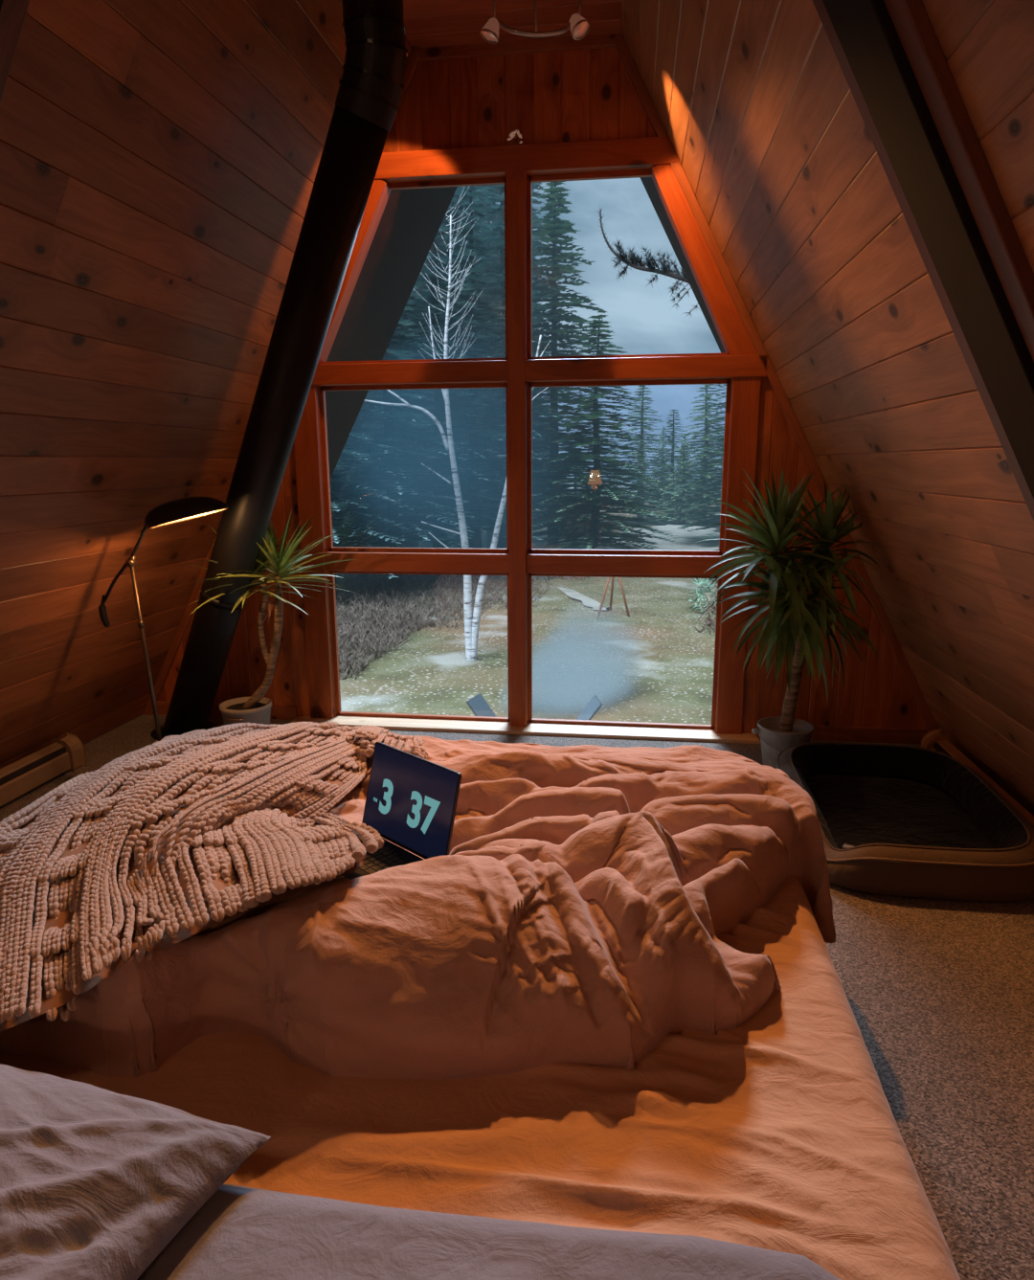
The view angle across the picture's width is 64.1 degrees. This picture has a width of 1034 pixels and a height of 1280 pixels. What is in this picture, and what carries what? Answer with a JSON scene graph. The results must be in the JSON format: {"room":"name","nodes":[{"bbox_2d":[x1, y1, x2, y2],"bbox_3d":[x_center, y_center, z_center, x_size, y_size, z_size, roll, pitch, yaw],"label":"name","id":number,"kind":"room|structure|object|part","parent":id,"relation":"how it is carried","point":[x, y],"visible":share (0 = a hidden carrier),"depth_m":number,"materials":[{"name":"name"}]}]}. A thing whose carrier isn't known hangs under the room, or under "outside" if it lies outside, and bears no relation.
{"room":"cabin bedroom","nodes":[
{"label":"cabin bedroom","id":0,"kind":"room"},
{"bbox_2d":[0,0,411,768],"bbox_3d":[-1.783,-0.592,1.569,1.776,3.416,6.000,1,12,8],"label":"wall","id":1,"kind":"structure","parent":0,"point":[160,159],"depth_m":3.11,"materials":[{"name":"brown wood"}]},
{"bbox_2d":[0,0,29,102],"bbox_3d":[-1.680,-0.690,2.103,1.798,3.427,0.372,1,12,8],"label":"beam","id":2,"kind":"structure","parent":1,"relation":"attached to","point":[12,12],"depth_m":2.03,"materials":[{"name":"brown wood"}]},
{"bbox_2d":[83,35,457,744],"bbox_3d":[-1.893,-0.565,2.313,3.155,5.881,7.600,1,12,8],"label":"roof","id":3,"kind":"structure","parent":0,"point":[411,220],"depth_m":5.24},
{"bbox_2d":[403,0,621,48],"bbox_3d":[-0.414,-2.230,1.027,0.999,0.018,6.000,1,12,8],"label":"ceiling","id":4,"kind":"structure","parent":0,"point":[428,23],"depth_m":3.70,"materials":[{"name":"brown wood"}]},
{"bbox_2d":[479,0,590,44],"bbox_3d":[0.071,-2.576,3.341,0.453,0.272,0.120,1,12,8],"label":"track light","id":5,"kind":"object","parent":4,"relation":"attached to","point":[578,25],"visible":1,"depth_m":3.35,"materials":[{"name":"white metal"}]},
{"bbox_3d":[-0.093,-2.623,3.354,0.011,0.183,0.011,-3,12,-14],"label":"stem","id":6,"kind":"part","parent":5,"relation":"part of","materials":[{"name":"silver metal"}]},
{"bbox_3d":[0.253,-2.612,3.308,0.011,0.189,0.011,-3,12,-14],"label":"stem","id":7,"kind":"part","parent":5,"relation":"part of","materials":[{"name":"silver metal"}]},
{"bbox_2d":[0,714,1033,1279],"bbox_3d":[-0.399,1.134,1.743,4.522,0.040,6.000,1,12,8],"label":"floor","id":8,"kind":"structure","parent":0,"point":[939,993],"depth_m":2.17,"materials":[{"name":"carpet"}]},
{"bbox_2d":[0,731,86,807],"bbox_3d":[-2.475,0.991,1.974,0.094,0.186,4.340,1,12,8],"label":"baseboard heater","id":9,"kind":"object","parent":8,"relation":"on","point":[21,776],"visible":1,"depth_m":3.81,"materials":[{"name":"beige metal"}]},
{"bbox_3d":[-2.450,1.012,1.975,0.013,0.086,4.340,1,12,8],"label":"panel","id":10,"kind":"part","parent":9,"relation":"part of","materials":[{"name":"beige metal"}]},
{"bbox_2d":[98,496,228,741],"bbox_3d":[-1.552,0.027,3.692,0.648,1.321,0.260,1,12,8],"label":"floor lamp","id":11,"kind":"object","parent":8,"relation":"on","point":[183,509],"visible":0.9,"depth_m":3.60,"materials":[{"name":"brown metal"}]},
{"bbox_3d":[-1.714,-0.361,3.632,0.279,0.398,0.015,1,12,8],"label":"arm","id":12,"kind":"part","parent":11,"relation":"part of","materials":[{"name":"brown metal"}]},
{"bbox_3d":[-1.423,-0.548,3.551,0.382,0.137,0.170,1,12,8],"label":"lamp shade","id":13,"kind":"part","parent":11,"relation":"part of","materials":[{"name":"brown metal"}]},
{"bbox_2d":[219,696,271,725],"bbox_3d":[-1.441,0.442,4.399,0.268,0.214,0.280,1,12,8],"label":"pot","id":14,"kind":"object","parent":8,"relation":"on","point":[241,709],"depth_m":4.33,"materials":[{"name":"white ceramic"}]},
{"bbox_2d":[189,510,357,725],"bbox_3d":[-1.254,-0.065,4.242,0.879,1.270,0.724,1,12,8],"label":"yucca","id":15,"kind":"object","parent":8,"relation":"on","point":[256,708],"visible":0.76,"depth_m":4.25,"materials":[{"name":"plant"}]},
{"bbox_2d":[150,0,407,740],"bbox_3d":[-1.207,-1.044,3.852,1.890,3.452,0.345,7,14,31],"label":"pipe","id":16,"kind":"object","parent":8,"relation":"on","point":[370,87],"visible":0.88,"depth_m":3.50,"materials":[{"name":"black metal"}]},
{"bbox_2d":[0,875,960,1279],"bbox_3d":[-0.308,0.848,1.804,1.958,0.472,2.028,1,12,8],"label":"fitted sheet","id":17,"kind":"object","parent":8,"relation":"on","point":[778,1131],"visible":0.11,"depth_m":1.26,"materials":[{"name":"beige fabric"}]},
{"bbox_2d":[0,729,836,1079],"bbox_3d":[-0.260,0.602,2.084,2.157,0.605,1.603,1,12,8],"label":"duvet","id":18,"kind":"object","parent":17,"relation":"on","point":[581,899],"visible":0.56,"depth_m":1.45,"materials":[{"name":"fabric"}]},
{"bbox_2d":[0,721,427,1032],"bbox_3d":[-0.781,0.425,2.016,1.018,0.268,1.580,0,12,0],"label":"knitted blanket","id":19,"kind":"object","parent":18,"relation":"on","point":[159,845],"visible":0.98,"depth_m":1.67,"materials":[{"name":"fabric"}]},
{"bbox_2d":[328,741,461,881],"bbox_3d":[-0.319,0.387,1.791,0.304,0.214,0.270,11,17,44],"label":"laptop","id":20,"kind":"object","parent":18,"relation":"on","point":[412,800],"visible":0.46,"depth_m":1.84,"materials":[{"name":"metal"}]},
{"bbox_3d":[-0.244,0.365,1.864,0.304,0.203,0.056,11,17,44],"label":"lid","id":21,"kind":"part","parent":20,"relation":"part of","materials":[{"name":"metal"}]},
{"bbox_2d":[136,1183,840,1279],"bbox_3d":[-0.306,0.802,0.858,1.509,0.073,0.554,1,12,8],"label":"pillow","id":22,"kind":"object","parent":17,"relation":"on","point":[240,1232],"visible":0.71,"depth_m":1.01,"materials":[{"name":"white fabric"}]},
{"bbox_2d":[0,1063,270,1279],"bbox_3d":[-0.771,0.685,0.964,0.738,0.160,0.567,3,12,16],"label":"pillow","id":23,"kind":"object","parent":22,"relation":"on","point":[96,1182],"visible":1,"depth_m":1.00,"materials":[{"name":"white fabric"}]},
{"bbox_2d":[685,468,892,768],"bbox_3d":[1.238,-0.061,3.818,0.836,1.416,0.814,1,12,8],"label":"yucca","id":24,"kind":"object","parent":8,"relation":"on","point":[795,621],"visible":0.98,"depth_m":3.70,"materials":[{"name":"plant"}]},
{"bbox_3d":[1.260,0.474,3.885,0.284,0.069,0.146,1,12,8],"label":"bail handle","id":25,"kind":"part","parent":24,"relation":"part of","materials":[{"name":"metal"}]},
{"bbox_2d":[774,741,1033,901],"bbox_3d":[1.502,0.669,3.281,0.856,0.211,1.106,1,12,8],"label":"dog bed","id":26,"kind":"object","parent":8,"relation":"on","point":[893,819],"visible":0.92,"depth_m":3.13,"materials":[{"name":"brown fabric"}]},
{"bbox_2d":[807,774,999,849],"bbox_3d":[1.502,0.697,3.287,0.632,0.038,0.887,1,12,8],"label":"cushion","id":27,"kind":"object","parent":26,"relation":"on","point":[856,810],"depth_m":3.27,"materials":[{"name":"black fabric"}]},
{"bbox_2d":[920,728,1033,825],"bbox_3d":[1.708,1.031,1.694,0.094,0.186,4.920,1,12,8],"label":"baseboard heater","id":28,"kind":"object","parent":8,"relation":"on","point":[934,740],"visible":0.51,"depth_m":3.81,"materials":[{"name":"beige metal"}]},
{"bbox_2d":[335,498,720,724],"bbox_3d":[8.922,-9.099,68.745,140.000,0.653,129.400,1,12,8],"label":"lawn","id":29,"kind":"structure","parent":0,"point":[651,664],"depth_m":23.37,"materials":[{"name":"green plant"}]},
{"bbox_2d":[330,443,363,547],"bbox_3d":[-10.048,-10.961,34.964,7.730,17.981,7.359,9,15,36],"label":"conifer tree","id":30,"kind":"object","parent":29,"relation":"on","point":[346,444],"visible":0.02,"depth_m":35.26,"materials":[{"name":"green plant"}]},
{"bbox_2d":[332,392,399,547],"bbox_3d":[-9.551,-16.854,44.387,8.874,25.586,8.827,6,14,27],"label":"conifer tree","id":31,"kind":"object","parent":29,"relation":"on","point":[379,425],"visible":0.02,"depth_m":45.23,"materials":[{"name":"green plant"}]},
{"bbox_2d":[329,390,412,603],"bbox_3d":[-7.722,-9.405,31.692,6.997,16.276,6.661,-6,13,-24],"label":"conifer tree","id":32,"kind":"object","parent":29,"relation":"on","point":[335,486],"visible":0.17,"depth_m":32.27,"materials":[{"name":"green plant"}]},
{"bbox_2d":[330,334,430,581],"bbox_3d":[-7.004,-11.097,37.505,7.022,17.159,7.377,-5,13,-21],"label":"conifer tree","id":33,"kind":"object","parent":29,"relation":"on","point":[391,354],"visible":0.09,"depth_m":37.61,"materials":[{"name":"green plant"}]},
{"bbox_2d":[348,389,426,547],"bbox_3d":[-9.146,-15.892,49.743,8.127,21.466,8.085,-7,14,-30],"label":"conifer tree","id":34,"kind":"object","parent":29,"relation":"on","point":[374,394],"visible":0.02,"depth_m":50.22,"materials":[{"name":"green plant"}]},
{"bbox_2d":[330,262,475,591],"bbox_3d":[-5.370,-10.945,33.523,7.956,18.507,7.574,6,13,27],"label":"conifer tree","id":35,"kind":"object","parent":29,"relation":"on","point":[389,437],"visible":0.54,"depth_m":34.04,"materials":[{"name":"green plant"}]},
{"bbox_2d":[348,250,485,547],"bbox_3d":[-5.284,-13.941,41.563,7.959,21.021,7.917,-2,12,-9],"label":"conifer tree","id":36,"kind":"object","parent":29,"relation":"on","point":[415,542],"visible":0.06,"depth_m":41.80,"materials":[{"name":"green plant"}]},
{"bbox_2d":[360,203,485,547],"bbox_3d":[-6.344,-20.463,52.093,11.610,29.406,11.052,9,15,37],"label":"conifer tree","id":37,"kind":"object","parent":29,"relation":"on","point":[424,544],"visible":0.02,"depth_m":52.45,"materials":[{"name":"green plant"}]},
{"bbox_2d":[366,202,506,579],"bbox_3d":[-3.661,-13.046,37.613,7.830,20.901,7.414,7,14,29],"label":"conifer tree","id":38,"kind":"object","parent":29,"relation":"on","point":[441,489],"visible":0.46,"depth_m":36.91,"materials":[{"name":"green plant"}]},
{"bbox_2d":[336,573,557,679],"bbox_3d":[-5.625,-1.961,33.568,14.118,1.006,25.861,1,12,8],"label":"undergrowth","id":39,"kind":"object","parent":29,"relation":"on","point":[364,626],"visible":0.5,"depth_m":30.18,"materials":[{"name":"plant"}]},
{"bbox_2d":[394,189,502,548],"bbox_3d":[-3.769,-15.349,46.795,8.832,21.580,9.277,-8,14,-32],"label":"conifer tree","id":40,"kind":"object","parent":29,"relation":"on","point":[454,201],"visible":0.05,"depth_m":46.31,"materials":[{"name":"green plant"}]},
{"bbox_2d":[395,186,502,536],"bbox_3d":[-5.788,-22.808,60.574,11.898,30.454,11.326,-10,15,-38],"label":"conifer tree","id":41,"kind":"object","parent":29,"relation":"on","point":[458,188],"visible":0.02,"depth_m":58.96,"materials":[{"name":"green plant"}]},
{"bbox_2d":[364,186,550,661],"bbox_3d":[-2.022,-5.566,22.240,5.868,12.780,0.280,2,12,10],"label":"birch tree","id":42,"kind":"object","parent":29,"relation":"on","point":[472,617],"visible":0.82,"depth_m":22.29,"materials":[{"name":"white plant"}]},
{"bbox_2d":[413,186,501,524],"bbox_3d":[-3.911,-25.603,72.094,11.496,31.108,12.076,4,13,21],"label":"conifer tree","id":43,"kind":"object","parent":29,"relation":"on","point":[474,199],"visible":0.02,"depth_m":70.00,"materials":[{"name":"green plant"}]},
{"bbox_2d":[409,185,541,548],"bbox_3d":[-2.382,-12.262,39.225,7.074,18.683,7.037,-10,15,-39],"label":"conifer tree","id":44,"kind":"object","parent":29,"relation":"on","point":[474,542],"visible":0.44,"depth_m":38.68,"materials":[{"name":"green plant"}]},
{"bbox_2d":[466,693,496,717],"bbox_3d":[-0.390,1.618,16.337,1.103,0.946,0.652,3,12,14],"label":"garden chair","id":45,"kind":"object","parent":29,"relation":"on","point":[478,705],"visible":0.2,"depth_m":16.37,"materials":[{"name":"wood"}]},
{"bbox_3d":[-0.426,1.458,16.316,1.025,0.612,0.639,3,12,14],"label":"frame","id":46,"kind":"part","parent":45,"relation":"part of","materials":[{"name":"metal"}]},
{"bbox_2d":[466,202,499,520],"bbox_3d":[-2.656,-28.570,77.005,10.962,34.861,11.019,4,13,20],"label":"conifer tree","id":47,"kind":"object","parent":29,"relation":"on","point":[482,222],"visible":0.02,"depth_m":74.20,"materials":[{"name":"green plant"}]},
{"bbox_2d":[423,184,550,548],"bbox_3d":[-2.038,-17.291,50.277,9.787,23.914,10.280,-5,13,-21],"label":"conifer tree","id":48,"kind":"object","parent":29,"relation":"on","point":[489,393],"visible":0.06,"depth_m":49.32,"materials":[{"name":"green plant"}]},
{"bbox_2d":[465,185,544,462],"bbox_3d":[-1.308,-22.287,62.034,9.030,28.790,9.536,5,13,21],"label":"conifer tree","id":49,"kind":"object","parent":29,"relation":"on","point":[496,193],"visible":0.02,"depth_m":60.12,"materials":[{"name":"green plant"}]},
{"bbox_2d":[447,182,581,548],"bbox_3d":[-0.648,-16.167,42.849,8.637,24.801,8.682,-5,13,-21],"label":"conifer tree","id":50,"kind":"object","parent":29,"relation":"on","point":[499,241],"visible":0.22,"depth_m":41.84,"materials":[{"name":"green plant"}]},
{"bbox_2d":[482,224,570,511],"bbox_3d":[0.731,-16.534,54.255,8.920,20.750,8.492,-3,12,-14],"label":"conifer tree","id":51,"kind":"object","parent":29,"relation":"on","point":[532,238],"visible":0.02,"depth_m":54.24,"materials":[{"name":"green plant"}]},
{"bbox_2d":[499,182,576,471],"bbox_3d":[0.921,-29.064,77.544,11.117,35.570,11.175,-4,13,-19],"label":"conifer tree","id":52,"kind":"object","parent":29,"relation":"on","point":[535,186],"visible":0.03,"depth_m":76.06,"materials":[{"name":"green plant"}]},
{"bbox_2d":[489,542,589,581],"bbox_3d":[9.234,-4.970,46.776,23.855,1.254,15.388,-2,12,-9],"label":"brush","id":53,"kind":"object","parent":29,"relation":"on","point":[561,577],"visible":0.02,"depth_m":39.21,"materials":[{"name":"plant"}]},
{"bbox_2d":[481,180,644,549],"bbox_3d":[2.231,-14.764,46.692,10.442,20.422,10.487,-8,14,-31],"label":"conifer tree","id":54,"kind":"object","parent":29,"relation":"on","point":[550,227],"visible":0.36,"depth_m":45.15,"materials":[{"name":"green plant"}]},
{"bbox_2d":[559,446,591,546],"bbox_3d":[3.941,-9.981,55.595,3.807,7.343,3.868,6,14,28],"label":"conifer tree","id":55,"kind":"object","parent":29,"relation":"on","point":[573,446],"visible":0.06,"depth_m":55.38,"materials":[{"name":"green plant"}]},
{"bbox_2d":[557,586,609,609],"bbox_3d":[2.320,-2.011,35.081,3.599,0.001,8.344,1,12,8],"label":"footpath","id":56,"kind":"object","parent":29,"relation":"on","point":[587,601],"visible":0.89,"depth_m":33.47,"materials":[{"name":"grey stone"}]},
{"bbox_2d":[575,695,602,719],"bbox_3d":[1.103,1.625,16.272,1.103,0.946,0.654,0,12,2],"label":"garden chair","id":57,"kind":"object","parent":29,"relation":"on","point":[595,704],"visible":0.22,"depth_m":16.19,"materials":[{"name":"wood"}]},
{"bbox_3d":[1.139,1.466,16.241,1.025,0.612,0.639,0,12,1],"label":"frame","id":58,"kind":"part","parent":57,"relation":"part of","materials":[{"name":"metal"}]},
{"bbox_2d":[532,314,682,549],"bbox_3d":[4.065,-10.173,43.264,9.287,12.849,9.247,0,12,1],"label":"conifer tree","id":59,"kind":"object","parent":29,"relation":"on","point":[593,505],"visible":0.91,"depth_m":42.60,"materials":[{"name":"green plant"}]},
{"bbox_2d":[596,577,629,618],"bbox_3d":[3.276,-2.028,30.121,1.326,2.383,1.418,-4,13,-16],"label":"tripod","id":60,"kind":"object","parent":29,"relation":"on","point":[608,579],"visible":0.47,"depth_m":29.77,"materials":[{"name":"brown wood"}]},
{"bbox_3d":[3.216,-1.921,29.622,1.010,2.378,0.090,-11,16,-40],"label":"leg","id":61,"kind":"part","parent":60,"relation":"part of","materials":[{"name":"brown wood"}]},
{"bbox_3d":[3.515,-2.071,30.334,0.090,2.377,1.185,0,12,0],"label":"leg","id":62,"kind":"part","parent":60,"relation":"part of","materials":[{"name":"brown wood"}]},
{"bbox_3d":[3.767,-1.960,29.780,0.718,2.377,0.088,4,13,21],"label":"leg","id":63,"kind":"part","parent":60,"relation":"part of","materials":[{"name":"brown wood"}]},
{"bbox_2d":[601,440,627,507],"bbox_3d":[11.787,-20.104,100.805,4.357,8.235,4.120,-4,13,-19],"label":"conifer tree","id":64,"kind":"object","parent":29,"relation":"on","point":[610,479],"visible":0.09,"depth_m":100.54,"materials":[{"name":"green plant"}]},
{"bbox_2d":[629,440,651,497],"bbox_3d":[15.520,-21.138,103.363,4.525,9.160,4.501,-2,12,-9],"label":"conifer tree","id":65,"kind":"object","parent":29,"relation":"on","point":[644,440],"visible":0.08,"depth_m":103.18,"materials":[{"name":"green plant"}]},
{"bbox_2d":[609,385,678,522],"bbox_3d":[11.677,-17.430,77.637,8.754,12.660,8.801,-5,13,-20],"label":"conifer tree","id":66,"kind":"object","parent":29,"relation":"on","point":[641,482],"visible":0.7,"depth_m":77.09,"materials":[{"name":"green plant"}]},
{"bbox_2d":[596,205,699,315],"bbox_3d":[4.395,-3.730,12.388,6.544,13.009,0.755,1,12,8],"label":"pine tree","id":67,"kind":"object","parent":29,"relation":"on","point":[634,259],"visible":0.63,"depth_m":12.34,"materials":[{"name":"green plant"}]},
{"bbox_2d":[598,524,719,550],"bbox_3d":[10.378,-7.547,59.941,10.775,0.001,23.808,1,12,8],"label":"clearing","id":68,"kind":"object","parent":29,"relation":"on","point":[688,537],"visible":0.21,"depth_m":57.20,"materials":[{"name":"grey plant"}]},
{"bbox_2d":[646,426,677,500],"bbox_3d":[17.021,-20.112,97.147,4.866,9.726,5.146,-4,13,-19],"label":"conifer tree","id":69,"kind":"object","parent":29,"relation":"on","point":[662,437],"visible":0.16,"depth_m":96.56,"materials":[{"name":"green plant"}]},
{"bbox_2d":[644,409,695,517],"bbox_3d":[15.681,-17.659,83.201,7.435,10.752,7.474,-11,16,-40],"label":"conifer tree","id":70,"kind":"object","parent":29,"relation":"on","point":[672,436],"visible":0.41,"depth_m":82.64,"materials":[{"name":"green plant"}]},
{"bbox_2d":[654,446,710,525],"bbox_3d":[14.840,-13.761,73.922,5.110,7.002,5.191,-4,13,-16],"label":"conifer tree","id":71,"kind":"object","parent":29,"relation":"on","point":[680,511],"visible":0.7,"depth_m":73.68,"materials":[{"name":"green plant"}]},
{"bbox_2d":[673,437,695,506],"bbox_3d":[19.231,-19.121,95.297,4.196,8.540,4.218,5,13,25],"label":"conifer tree","id":72,"kind":"object","parent":29,"relation":"on","point":[684,437],"visible":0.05,"depth_m":94.66,"materials":[{"name":"green plant"}]},
{"bbox_2d":[661,383,723,521],"bbox_3d":[17.069,-16.880,74.794,8.482,12.718,8.170,1,12,6],"label":"conifer tree","id":73,"kind":"object","parent":29,"relation":"on","point":[707,396],"visible":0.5,"depth_m":74.22,"materials":[{"name":"green plant"}]},
{"bbox_2d":[666,383,726,538],"bbox_3d":[14.642,-13.481,53.296,10.827,15.045,10.874,8,14,33],"label":"conifer tree","id":74,"kind":"object","parent":29,"relation":"on","point":[714,519],"visible":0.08,"depth_m":53.75,"materials":[{"name":"green plant"}]},
{"bbox_2d":[682,578,717,616],"bbox_3d":[7.560,-2.056,30.574,2.815,2.210,2.759,1,12,8],"label":"bush","id":75,"kind":"object","parent":29,"relation":"on","point":[706,580],"visible":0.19,"depth_m":30.52,"materials":[{"name":"green plant"}]},
{"bbox_2d":[692,578,717,634],"bbox_3d":[7.199,-1.370,27.156,2.864,2.325,2.801,1,12,8],"label":"bush","id":76,"kind":"object","parent":29,"relation":"on","point":[711,621],"visible":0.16,"depth_m":27.05,"materials":[{"name":"green plant"}]},
{"bbox_2d":[692,424,720,510],"bbox_3d":[21.837,-19.759,95.006,4.945,9.883,5.229,6,14,28],"label":"conifer tree","id":77,"kind":"object","parent":29,"relation":"on","point":[709,424],"visible":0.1,"depth_m":94.54,"materials":[{"name":"green plant"}]},
{"bbox_2d":[157,46,928,733],"bbox_3d":[0.003,-1.176,4.299,4.522,3.410,0.018,1,12,8],"label":"wall","id":78,"kind":"structure","parent":0,"point":[588,94],"depth_m":4.17,"materials":[{"name":"red wood"}]},
{"bbox_2d":[151,700,297,719],"bbox_3d":[-1.741,0.414,4.862,0.931,0.080,0.022,1,12,8],"label":"baseboard","id":79,"kind":"structure","parent":78,"relation":"attached to","point":[280,712],"depth_m":4.81,"materials":[{"name":"brown wood"}]},
{"bbox_2d":[142,48,419,715],"bbox_3d":[-1.348,-1.194,4.460,1.796,3.427,0.032,1,12,8],"label":"trim","id":80,"kind":"structure","parent":78,"relation":"attached to","point":[412,63],"depth_m":4.74,"materials":[{"name":"brown wood"}]},
{"bbox_2d":[507,129,522,143],"bbox_3d":[-0.006,-2.422,3.969,0.064,0.062,0.059,-12,16,-43],"label":"ornament","id":81,"kind":"object","parent":78,"relation":"attached to","point":[511,135],"visible":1,"depth_m":3.96,"materials":[{"name":"beige"}]},
{"bbox_2d":[413,33,620,61],"bbox_3d":[-0.008,-2.819,3.925,0.999,0.050,0.030,1,12,8],"label":"trim","id":82,"kind":"structure","parent":78,"relation":"attached to","point":[596,41],"depth_m":3.91,"materials":[{"name":"brown wood"}]},
{"bbox_2d":[290,135,767,743],"bbox_3d":[0.002,-0.949,4.327,2.600,2.974,0.218,1,12,8],"label":"window","id":83,"kind":"structure","parent":78,"relation":"in","point":[515,167],"depth_m":4.31,"materials":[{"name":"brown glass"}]},
{"bbox_3d":[-0.548,-0.434,4.567,1.037,0.100,0.107,1,12,8],"label":"rail","id":84,"kind":"part","parent":83,"relation":"part of","materials":[{"name":"brown wood"}]},
{"bbox_3d":[0.007,0.493,4.625,2.600,0.028,0.200,1,12,8],"label":"sill","id":85,"kind":"part","parent":83,"relation":"part of","materials":[{"name":"white wood"}]},
{"bbox_3d":[0.570,-0.407,4.415,1.037,0.100,0.107,1,12,8],"label":"rail","id":86,"kind":"part","parent":83,"relation":"part of","materials":[{"name":"brown wood"}]},
{"bbox_2d":[613,33,938,731],"bbox_3d":[1.348,-1.129,4.095,1.796,3.427,0.032,1,12,8],"label":"trim","id":87,"kind":"structure","parent":78,"relation":"attached to","point":[623,52],"depth_m":4.05,"materials":[{"name":"brown wood"}]},
{"bbox_2d":[756,724,929,743],"bbox_3d":[1.757,0.499,4.389,0.931,0.080,0.022,1,12,8],"label":"baseboard","id":88,"kind":"structure","parent":78,"relation":"attached to","point":[898,735],"depth_m":4.36,"materials":[{"name":"brown wood"}]},
{"bbox_2d":[538,383,726,483],"bbox_3d":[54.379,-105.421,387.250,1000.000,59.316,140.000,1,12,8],"label":"hill","id":89,"kind":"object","parent":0,"point":[665,398],"visible":0.02,"depth_m":348.02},
{"bbox_2d":[620,5,725,353],"bbox_3d":[1.272,-0.488,1.885,3.155,5.881,7.600,1,12,8],"label":"roof","id":90,"kind":"structure","parent":0,"point":[649,186],"depth_m":5.26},
{"bbox_2d":[620,0,1033,815],"bbox_3d":[0.970,-0.525,1.197,1.776,3.416,6.000,1,12,8],"label":"wall","id":91,"kind":"structure","parent":0,"point":[756,106],"depth_m":2.64,"materials":[{"name":"brown wood"}]},
{"bbox_2d":[811,0,1033,520],"bbox_3d":[1.017,-0.625,1.738,1.798,3.427,0.372,1,12,8],"label":"beam","id":92,"kind":"structure","parent":91,"relation":"attached to","point":[893,64],"depth_m":1.64,"materials":[{"name":"brown wood"}]}
]}

